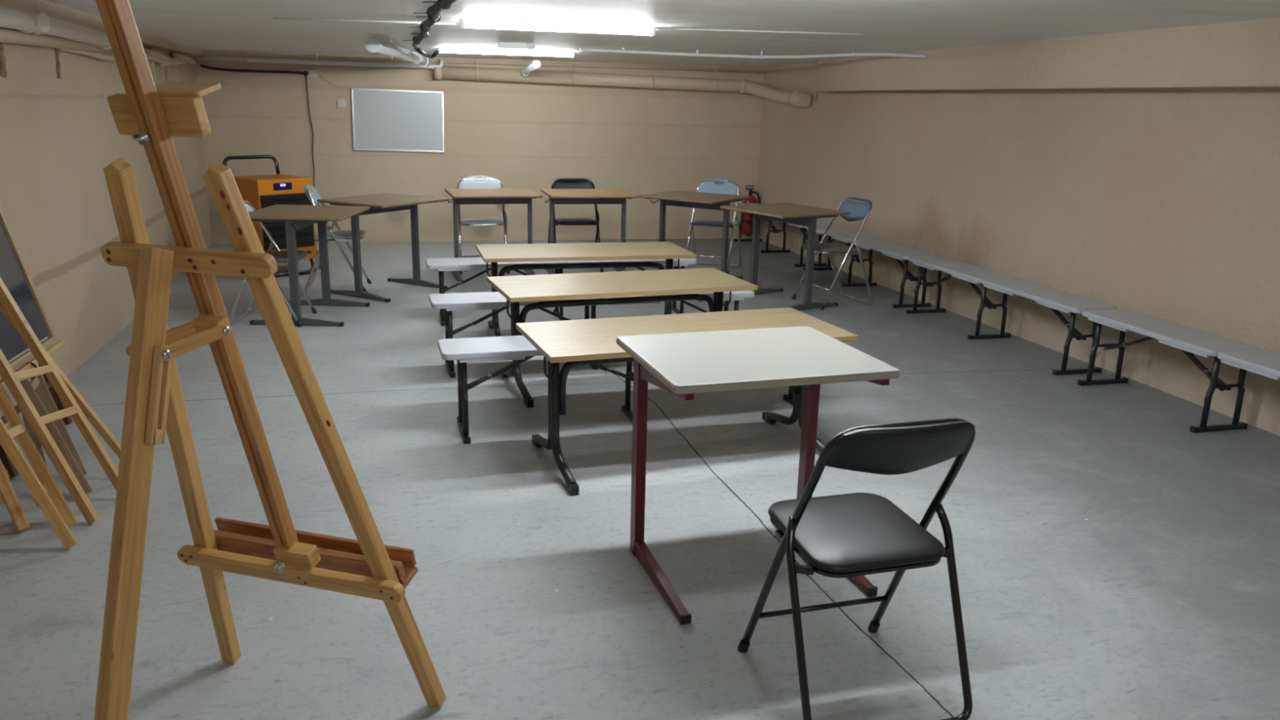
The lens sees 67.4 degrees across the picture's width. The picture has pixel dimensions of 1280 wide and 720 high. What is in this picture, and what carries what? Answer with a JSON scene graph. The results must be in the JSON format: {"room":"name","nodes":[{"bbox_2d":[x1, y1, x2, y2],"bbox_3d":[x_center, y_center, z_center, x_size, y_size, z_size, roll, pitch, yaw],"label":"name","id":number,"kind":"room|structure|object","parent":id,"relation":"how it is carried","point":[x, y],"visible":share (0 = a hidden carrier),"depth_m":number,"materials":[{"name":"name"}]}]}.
{"room":"art studio","nodes":[
{"label":"art studio","id":0,"kind":"room"},
{"bbox_2d":[0,26,212,426],"bbox_3d":[-3.049,-0.487,3.589,0.500,2.080,13.370,-2,15,-13],"label":"wall","id":1,"kind":"structure","parent":0,"point":[58,137],"depth_m":5.56,"materials":[{"name":"paint"}]},
{"bbox_2d":[0,42,7,77],"bbox_3d":[-3.084,-1.454,4.629,0.028,0.178,0.067,-2,15,-13],"label":"wall bracket","id":2,"kind":"object","parent":1,"relation":"attached to","point":[3,72],"visible":0.98,"depth_m":4.63,"materials":[{"name":"brown"}]},
{"bbox_2d":[0,26,106,53],"bbox_3d":[-3.029,-1.548,4.596,0.078,0.103,3.001,-2,15,-13],"label":"drain pipe","id":3,"kind":"object","parent":1,"relation":"attached to","point":[6,35],"visible":0.79,"depth_m":4.97,"materials":[{"name":"beige"}]},
{"bbox_2d":[0,6,111,49],"bbox_3d":[-2.956,-1.619,4.594,0.149,0.130,3.002,-2,16,-14],"label":"drain pipe","id":4,"kind":"object","parent":1,"relation":"attached to","point":[10,18],"depth_m":4.77,"materials":[{"name":"beige plastic"}]},
{"bbox_2d":[53,48,61,79],"bbox_3d":[-3.268,-1.672,5.378,0.028,0.189,0.050,-2,15,-13],"label":"wall bracket","id":5,"kind":"object","parent":1,"relation":"attached to","point":[56,51],"visible":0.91,"depth_m":5.37,"materials":[{"name":"brown"}]},
{"bbox_2d":[0,0,204,56],"bbox_3d":[-2.852,-1.407,3.378,0.460,0.165,13.320,-2,15,-13],"label":"trim","id":6,"kind":"structure","parent":1,"relation":"attached to","point":[52,10],"depth_m":5.45,"materials":[{"name":"paint"}]},
{"bbox_2d":[55,48,189,65],"bbox_3d":[-3.755,-2.292,7.251,0.061,0.135,4.105,-3,16,-15],"label":"pipe","id":7,"kind":"object","parent":1,"relation":"attached to","point":[108,57],"visible":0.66,"depth_m":6.21,"materials":[{"name":"beige"}]},
{"bbox_2d":[143,48,173,62],"bbox_3d":[-3.900,-2.460,7.782,0.052,0.082,0.952,-3,16,-15],"label":"wrapping","id":8,"kind":"object","parent":7,"relation":"attached to","point":[150,52],"visible":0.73,"depth_m":7.64,"materials":[{"name":"beige"}]},
{"bbox_2d":[160,57,182,66],"bbox_3d":[-4.063,-2.601,8.369,0.040,0.110,1.104,-3,16,-16],"label":"wrapping","id":9,"kind":"object","parent":7,"relation":"attached to","point":[168,62],"visible":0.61,"depth_m":8.05,"materials":[{"name":"beige"}]},
{"bbox_2d":[173,52,196,65],"bbox_3d":[-4.201,-2.782,8.873,0.048,0.078,1.003,-3,16,-16],"label":"wrapping","id":10,"kind":"object","parent":7,"relation":"attached to","point":[175,55],"visible":0.96,"depth_m":8.71,"materials":[{"name":"beige fabric"}]},
{"bbox_2d":[150,46,157,84],"bbox_3d":[-3.916,-2.386,7.717,0.029,0.323,0.040,-2,15,-13],"label":"pipe","id":11,"kind":"object","parent":1,"relation":"attached to","point":[151,47],"visible":0.53,"depth_m":7.72,"materials":[{"name":"beige metal"}]},
{"bbox_2d":[164,65,168,81],"bbox_3d":[-4.050,-2.458,8.199,0.028,0.166,0.054,-2,15,-13],"label":"pipe","id":12,"kind":"object","parent":1,"relation":"attached to","point":[165,67],"visible":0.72,"depth_m":8.19,"materials":[{"name":"beige"}]},
{"bbox_2d":[174,64,179,81],"bbox_3d":[-4.182,-2.581,8.666,0.028,0.192,0.048,-2,15,-13],"label":"pipe","id":13,"kind":"object","parent":1,"relation":"attached to","point":[175,65],"visible":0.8,"depth_m":8.65,"materials":[{"name":"beige"}]},
{"bbox_2d":[194,56,764,244],"bbox_3d":[-1.463,-2.364,10.682,7.100,2.080,0.250,-2,15,-13],"label":"wall","id":14,"kind":"structure","parent":0,"point":[637,141],"depth_m":10.55,"materials":[{"name":"paint"}]},
{"bbox_2d":[200,64,302,74],"bbox_3d":[-3.942,-2.955,9.764,0.975,0.074,0.049,-3,16,-14],"label":"power cable","id":15,"kind":"object","parent":14,"relation":"attached to","point":[202,65],"visible":1,"depth_m":9.77,"materials":[{"name":"black plastic"}]},
{"bbox_2d":[302,69,317,77],"bbox_3d":[-3.399,-2.951,9.888,0.140,0.075,0.062,-2,15,-13],"label":"wall socket","id":16,"kind":"object","parent":14,"relation":"attached to","point":[308,73],"visible":1,"depth_m":9.89,"materials":[{"name":"white plastic"}]},
{"bbox_2d":[305,75,314,186],"bbox_3d":[-3.305,-2.051,9.379,0.041,1.437,1.494,-2,15,-10],"label":"hanging cable","id":17,"kind":"object","parent":16,"relation":"hanging from","point":[305,76],"visible":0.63,"depth_m":10.03,"materials":[{"name":"black plastic"}]},
{"bbox_2d":[319,75,351,88],"bbox_3d":[-3.154,-2.892,9.989,0.343,0.131,0.010,-2,15,-13],"label":"cable","id":18,"kind":"object","parent":14,"relation":"attached to","point":[319,75],"visible":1,"depth_m":9.99,"materials":[{"name":"beige plastic"}]},
{"bbox_2d":[337,98,346,107],"bbox_3d":[-3.122,-2.687,10.046,0.085,0.085,0.026,-2,15,-13],"label":"light switch","id":19,"kind":"object","parent":14,"relation":"attached to","point":[341,103],"visible":1,"depth_m":10.04,"materials":[{"name":"white plastic"}]},
{"bbox_2d":[351,88,444,152],"bbox_3d":[-2.569,-2.544,10.213,0.947,0.637,0.021,-1,15,-13],"label":"whiteboard","id":20,"kind":"object","parent":14,"relation":"attached to","point":[383,119],"visible":1,"depth_m":10.21,"materials":[{"name":"white plastic"}]},
{"bbox_2d":[203,49,768,72],"bbox_3d":[-1.493,-3.223,10.263,6.020,0.125,0.180,-2,15,-13],"label":"pipe","id":21,"kind":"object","parent":14,"relation":"attached to","point":[206,52],"depth_m":10.17,"materials":[{"name":"metal"}]},
{"bbox_2d":[434,61,810,106],"bbox_3d":[-0.172,-2.984,10.382,3.933,0.390,1.138,3,15,5],"label":"drain pipe","id":22,"kind":"object","parent":14,"relation":"attached to","point":[794,98],"visible":1,"depth_m":10.33,"materials":[{"name":"beige plastic"}]},
{"bbox_2d":[520,59,540,76],"bbox_3d":[-1.113,-2.948,9.717,0.080,0.142,0.986,-3,16,-14],"label":"pipe stub","id":23,"kind":"object","parent":22,"relation":"attached to","point":[535,64],"visible":1,"depth_m":9.52,"materials":[{"name":"white plastic"}]},
{"bbox_2d":[741,185,760,235],"bbox_3d":[1.286,-1.762,11.279,0.175,0.567,0.192,-13,21,-43],"label":"fire extinguisher","id":24,"kind":"object","parent":14,"relation":"attached to","point":[747,228],"visible":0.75,"depth_m":11.22,"materials":[{"name":"red metal"}]},
{"bbox_2d":[0,238,1279,719],"bbox_3d":[0.089,0.466,4.620,7.400,0.200,14.400,-2,15,-13],"label":"floor","id":25,"kind":"structure","parent":0,"point":[1115,559],"depth_m":3.51,"materials":[{"name":"concrete"}]},
{"bbox_2d":[0,458,29,531],"bbox_3d":[-2.459,-0.053,3.449,0.634,1.302,0.192,6,16,18],"label":"easel","id":26,"kind":"object","parent":25,"relation":"on","point":[8,496],"visible":1,"depth_m":3.43,"materials":[{"name":"brown wood"}]},
{"bbox_2d":[0,339,72,478],"bbox_3d":[-2.747,-0.041,4.128,0.253,0.898,0.874,-2,15,-13],"label":"easel","id":27,"kind":"object","parent":25,"relation":"on","point":[6,461],"visible":0.35,"depth_m":4.17,"materials":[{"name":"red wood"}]},
{"bbox_2d":[0,205,58,380],"bbox_3d":[-2.713,-0.341,3.891,0.243,0.814,0.985,-2,15,-13],"label":"framed panel","id":28,"kind":"object","parent":27,"relation":"on","point":[15,274],"visible":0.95,"depth_m":4.27,"materials":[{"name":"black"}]},
{"bbox_2d":[25,362,39,396],"bbox_3d":[-2.654,0.102,4.184,0.083,0.179,0.334,-5,16,-22],"label":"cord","id":29,"kind":"object","parent":27,"relation":"hanging from","point":[32,363],"visible":0.09,"depth_m":4.17,"materials":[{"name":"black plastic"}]},
{"bbox_2d":[0,339,65,387],"bbox_3d":[-2.690,0.037,4.163,0.090,0.022,0.874,-16,18,-9],"label":"tray","id":30,"kind":"object","parent":27,"relation":"on","point":[28,366],"depth_m":4.22,"materials":[{"name":"brown wood"}]},
{"bbox_2d":[0,382,76,548],"bbox_3d":[-2.284,-0.002,3.295,0.680,1.284,0.267,2,15,1],"label":"easel","id":31,"kind":"object","parent":25,"relation":"on","point":[48,496],"visible":0.89,"depth_m":3.33,"materials":[{"name":"brown wood"}]},
{"bbox_2d":[19,367,92,493],"bbox_3d":[-2.340,0.274,3.820,0.203,0.474,0.383,-9,18,-33],"label":"wooden stand","id":32,"kind":"object","parent":25,"relation":"on","point":[45,405],"visible":0.56,"depth_m":3.79,"materials":[{"name":"brown wood"}]},
{"bbox_2d":[0,276,120,524],"bbox_3d":[-2.284,-0.065,3.528,0.637,1.282,0.471,-2,15,-13],"label":"easel","id":33,"kind":"object","parent":25,"relation":"on","point":[76,406],"visible":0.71,"depth_m":3.56,"materials":[{"name":"brown wood"}]},
{"bbox_2d":[93,0,446,719],"bbox_3d":[-0.938,0.025,1.993,0.682,1.972,0.840,6,16,16],"label":"easel","id":34,"kind":"object","parent":25,"relation":"on","point":[366,566],"visible":1,"depth_m":1.96,"materials":[{"name":"brown wood"}]},
{"bbox_2d":[213,516,417,588],"bbox_3d":[-0.853,0.483,2.472,0.544,0.114,0.376,-2,15,-13],"label":"tray","id":35,"kind":"object","parent":34,"relation":"on","point":[308,559],"depth_m":2.40,"materials":[{"name":"brown wood"}]},
{"bbox_2d":[222,155,319,277],"bbox_3d":[-3.228,-1.281,8.497,0.600,1.011,0.590,13,19,38],"label":"dehumidifier","id":36,"kind":"object","parent":25,"relation":"on","point":[263,191],"visible":0.4,"depth_m":8.28,"materials":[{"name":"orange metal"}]},
{"bbox_2d":[259,193,315,251],"bbox_3d":[-3.054,-1.201,8.332,0.015,0.468,0.480,13,19,38],"label":"grille","id":37,"kind":"object","parent":36,"relation":"attached to","point":[305,241],"depth_m":8.30,"materials":[{"name":"black metal"}]},
{"bbox_2d":[228,200,317,327],"bbox_3d":[-2.581,-0.682,6.689,0.498,0.834,0.481,0,15,-5],"label":"folding chair","id":38,"kind":"object","parent":25,"relation":"on","point":[280,256],"visible":0.42,"depth_m":6.69,"materials":[{"name":"silver metal"}]},
{"bbox_2d":[248,204,369,326],"bbox_3d":[-2.368,-0.687,6.864,0.704,0.750,0.786,1,15,0],"label":"school desk","id":39,"kind":"object","parent":25,"relation":"on","point":[295,217],"visible":0.85,"depth_m":6.64,"materials":[{"name":"brown laminate"}]},
{"bbox_2d":[303,184,371,293],"bbox_3d":[-2.475,-0.993,7.809,0.498,0.855,0.481,-2,15,-11],"label":"folding chair","id":40,"kind":"object","parent":25,"relation":"on","point":[312,193],"visible":0.67,"depth_m":7.66,"materials":[{"name":"silver metal"}]},
{"bbox_2d":[316,192,449,302],"bbox_3d":[-2.058,-0.927,7.780,0.704,0.750,0.786,10,17,29],"label":"school desk","id":41,"kind":"object","parent":25,"relation":"on","point":[386,202],"visible":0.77,"depth_m":7.62,"materials":[{"name":"brown laminate"}]},
{"bbox_2d":[457,175,510,274],"bbox_3d":[-1.460,-1.255,8.864,0.481,0.855,0.498,-2,15,-13],"label":"folding chair","id":42,"kind":"object","parent":25,"relation":"on","point":[473,181],"visible":0.74,"depth_m":8.87,"materials":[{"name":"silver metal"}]},
{"bbox_2d":[444,188,542,281],"bbox_3d":[-1.317,-1.118,8.552,0.786,0.750,0.704,-3,16,-17],"label":"school desk","id":43,"kind":"object","parent":25,"relation":"on","point":[460,196],"visible":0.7,"depth_m":8.44,"materials":[{"name":"brown laminate"}]},
{"bbox_2d":[426,257,697,325],"bbox_3d":[-0.558,-0.524,7.025,1.952,0.430,0.328,-3,16,-14],"label":"bench","id":44,"kind":"object","parent":25,"relation":"on","point":[442,264],"visible":0.44,"depth_m":6.83,"materials":[{"name":"grey plastic"}]},
{"bbox_2d":[547,177,603,271],"bbox_3d":[-0.608,-1.273,9.042,0.481,0.834,0.498,-2,15,-13],"label":"folding chair","id":45,"kind":"object","parent":25,"relation":"on","point":[561,183],"visible":0.59,"depth_m":9.07,"materials":[{"name":"black metal"}]},
{"bbox_2d":[475,241,696,336],"bbox_3d":[-0.382,-0.461,6.515,1.385,0.580,0.664,-3,16,-14],"label":"table","id":46,"kind":"object","parent":25,"relation":"on","point":[493,253],"visible":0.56,"depth_m":6.38,"materials":[{"name":"brown wood"}]},
{"bbox_2d":[541,188,638,274],"bbox_3d":[-0.485,-1.146,8.724,0.786,0.750,0.704,-2,15,-13],"label":"school desk","id":47,"kind":"object","parent":25,"relation":"on","point":[557,196],"visible":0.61,"depth_m":8.62,"materials":[{"name":"beige laminate"}]},
{"bbox_2d":[428,290,754,377],"bbox_3d":[-0.269,-0.193,5.822,1.952,0.430,0.328,-3,16,-16],"label":"bench","id":48,"kind":"object","parent":25,"relation":"on","point":[451,302],"visible":0.39,"depth_m":5.59,"materials":[{"name":"grey plastic"}]},
{"bbox_2d":[437,335,793,444],"bbox_3d":[0.002,0.094,4.779,1.952,0.430,0.328,-3,16,-16],"label":"bench","id":49,"kind":"object","parent":25,"relation":"on","point":[464,350],"visible":0.44,"depth_m":4.50,"materials":[{"name":"grey plastic"}]},
{"bbox_2d":[486,267,757,408],"bbox_3d":[-0.112,-0.157,5.412,1.385,0.580,0.664,-4,16,-20],"label":"table","id":50,"kind":"object","parent":25,"relation":"on","point":[602,285],"visible":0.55,"depth_m":5.26,"materials":[{"name":"brown wood"}]},
{"bbox_2d":[515,307,857,496],"bbox_3d":[0.194,0.145,4.318,1.385,0.580,0.664,-4,16,-20],"label":"table","id":51,"kind":"object","parent":25,"relation":"on","point":[580,342],"visible":0.71,"depth_m":4.21,"materials":[{"name":"brown wood"}]},
{"bbox_2d":[637,190,751,279],"bbox_3d":[0.468,-1.097,8.623,0.786,0.750,0.704,11,18,32],"label":"school desk","id":52,"kind":"object","parent":25,"relation":"on","point":[710,201],"visible":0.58,"depth_m":8.46,"materials":[{"name":"brown laminate"}]},
{"bbox_2d":[684,178,741,274],"bbox_3d":[0.697,-1.278,9.129,0.481,0.855,0.498,6,16,18],"label":"folding chair","id":53,"kind":"object","parent":25,"relation":"on","point":[723,186],"visible":0.81,"depth_m":9.14,"materials":[{"name":"silver metal"}]},
{"bbox_2d":[616,326,899,624],"bbox_3d":[0.361,0.344,3.248,0.748,0.760,0.656,-4,16,-17],"label":"school desk","id":54,"kind":"object","parent":25,"relation":"on","point":[684,365],"visible":0.94,"depth_m":3.16,"materials":[{"name":"grey laminate"}]},
{"bbox_2d":[733,203,829,266],"bbox_3d":[1.479,-1.363,10.306,0.328,0.430,1.952,-3,16,-14],"label":"bench","id":55,"kind":"object","parent":25,"relation":"on","point":[770,224],"visible":0.48,"depth_m":10.32,"materials":[{"name":"grey plastic"}]},
{"bbox_2d":[720,202,850,310],"bbox_3d":[1.131,-0.838,7.717,0.704,0.750,0.786,-8,18,-32],"label":"school desk","id":56,"kind":"object","parent":25,"relation":"on","point":[784,212],"visible":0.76,"depth_m":7.51,"materials":[{"name":"brown laminate"}]},
{"bbox_2d":[791,197,873,310],"bbox_3d":[1.569,-0.866,7.698,0.498,0.843,0.481,-5,16,-22],"label":"folding chair","id":57,"kind":"object","parent":25,"relation":"on","point":[860,209],"visible":0.93,"depth_m":7.59,"materials":[{"name":"silver metal"}]},
{"bbox_2d":[737,417,975,719],"bbox_3d":[0.582,0.503,2.556,0.481,0.834,0.498,-3,16,-16],"label":"folding chair","id":58,"kind":"object","parent":25,"relation":"on","point":[851,535],"visible":1,"depth_m":2.45,"materials":[{"name":"black metal"}]},
{"bbox_2d":[803,224,938,307],"bbox_3d":[1.968,-0.857,8.471,0.328,0.430,1.952,-3,16,-14],"label":"bench","id":59,"kind":"object","parent":25,"relation":"on","point":[899,251],"visible":0.7,"depth_m":8.14,"materials":[{"name":"grey plastic"}]},
{"bbox_2d":[906,256,1117,375],"bbox_3d":[2.458,-0.350,6.631,0.328,0.430,1.952,-3,16,-14],"label":"bench","id":60,"kind":"object","parent":25,"relation":"on","point":[1058,300],"visible":0.92,"depth_m":6.49,"materials":[{"name":"grey plastic"}]},
{"bbox_2d":[1077,308,1279,433],"bbox_3d":[2.950,0.159,4.786,0.328,0.430,1.952,-3,16,-14],"label":"bench","id":61,"kind":"object","parent":25,"relation":"on","point":[1245,357],"visible":1,"depth_m":4.91,"materials":[{"name":"grey plastic"}]},
{"bbox_2d":[44,0,1279,67],"bbox_3d":[0.137,-1.679,4.042,7.400,0.356,14.400,-2,15,-13],"label":"ceiling","id":62,"kind":"structure","parent":0,"point":[889,26],"depth_m":5.34,"materials":[{"name":"paint"}]},
{"bbox_2d":[196,53,444,68],"bbox_3d":[-3.197,-3.044,9.719,2.386,0.121,0.056,-3,16,-14],"label":"conduit","id":63,"kind":"object","parent":62,"relation":"attached to","point":[198,57],"visible":1,"depth_m":9.70,"materials":[{"name":"white plastic"}]},
{"bbox_2d":[273,17,455,24],"bbox_3d":[-1.604,-1.979,5.605,1.042,0.013,0.014,0,15,-4],"label":"cable","id":64,"kind":"object","parent":62,"relation":"attached to","point":[274,18],"visible":1,"depth_m":5.59,"materials":[{"name":"white plastic"}]},
{"bbox_2d":[364,36,430,66],"bbox_3d":[-1.986,-2.587,8.125,0.127,0.140,2.929,0,15,-5],"label":"vent pipe","id":65,"kind":"object","parent":62,"relation":"attached to","point":[372,44],"visible":0.96,"depth_m":7.38,"materials":[{"name":"white plastic"}]},
{"bbox_2d":[405,0,457,48],"bbox_3d":[-1.130,-1.809,5.127,0.301,0.093,4.722,-4,16,-17],"label":"cable bundle","id":66,"kind":"object","parent":62,"relation":"attached to","point":[433,11],"visible":1,"depth_m":4.70,"materials":[{"name":"grey"}]},
{"bbox_2d":[413,47,438,58],"bbox_3d":[-1.739,-2.541,7.945,0.125,0.056,1.342,0,15,-7],"label":"cable sleeve","id":67,"kind":"object","parent":66,"relation":"attached to","point":[435,53],"visible":0.99,"depth_m":8.03,"materials":[{"name":"black plastic"}]},
{"bbox_2d":[435,47,575,57],"bbox_3d":[-1.161,-2.686,8.388,1.210,0.048,0.042,-3,16,-14],"label":"fluorescent light","id":68,"kind":"object","parent":62,"relation":"attached to","point":[443,50],"visible":0.94,"depth_m":8.37,"materials":[{"name":"white plastic"}]},
{"bbox_2d":[497,42,533,48],"bbox_3d":[-0.956,-2.418,7.384,0.280,0.047,0.055,-1,15,-7],"label":"junction box","id":69,"kind":"object","parent":62,"relation":"attached to","point":[500,45],"visible":1,"depth_m":7.36,"materials":[{"name":"white plastic"}]},
{"bbox_2d":[459,18,656,36],"bbox_3d":[-0.464,-1.918,5.546,1.140,0.053,0.042,-3,16,-14],"label":"fluorescent light","id":70,"kind":"object","parent":62,"relation":"attached to","point":[475,25],"visible":1,"depth_m":5.53,"materials":[{"name":"white plastic"}]},
{"bbox_2d":[580,48,928,58],"bbox_3d":[0.882,-2.447,7.671,2.713,0.064,0.381,4,15,9],"label":"pipe","id":71,"kind":"object","parent":62,"relation":"attached to","point":[697,54],"visible":1,"depth_m":7.77,"materials":[{"name":"white plastic"}]},
{"bbox_2d":[657,27,865,35],"bbox_3d":[0.736,-1.967,5.748,1.260,0.012,0.013,0,15,-6],"label":"cable","id":72,"kind":"object","parent":62,"relation":"attached to","point":[675,28],"visible":1,"depth_m":5.75,"materials":[{"name":"white plastic"}]},
{"bbox_2d":[757,63,1279,435],"bbox_3d":[3.165,-0.732,5.013,0.540,2.080,13.370,-2,15,-13],"label":"wall","id":73,"kind":"structure","parent":0,"point":[1163,204],"depth_m":6.19,"materials":[{"name":"paint"}]},
{"bbox_2d":[815,17,1279,91],"bbox_3d":[3.271,-1.298,3.872,0.500,0.368,11.435,-2,16,-13],"label":"beam","id":74,"kind":"structure","parent":73,"relation":"attached to","point":[1246,54],"depth_m":5.60,"materials":[{"name":"paint"}]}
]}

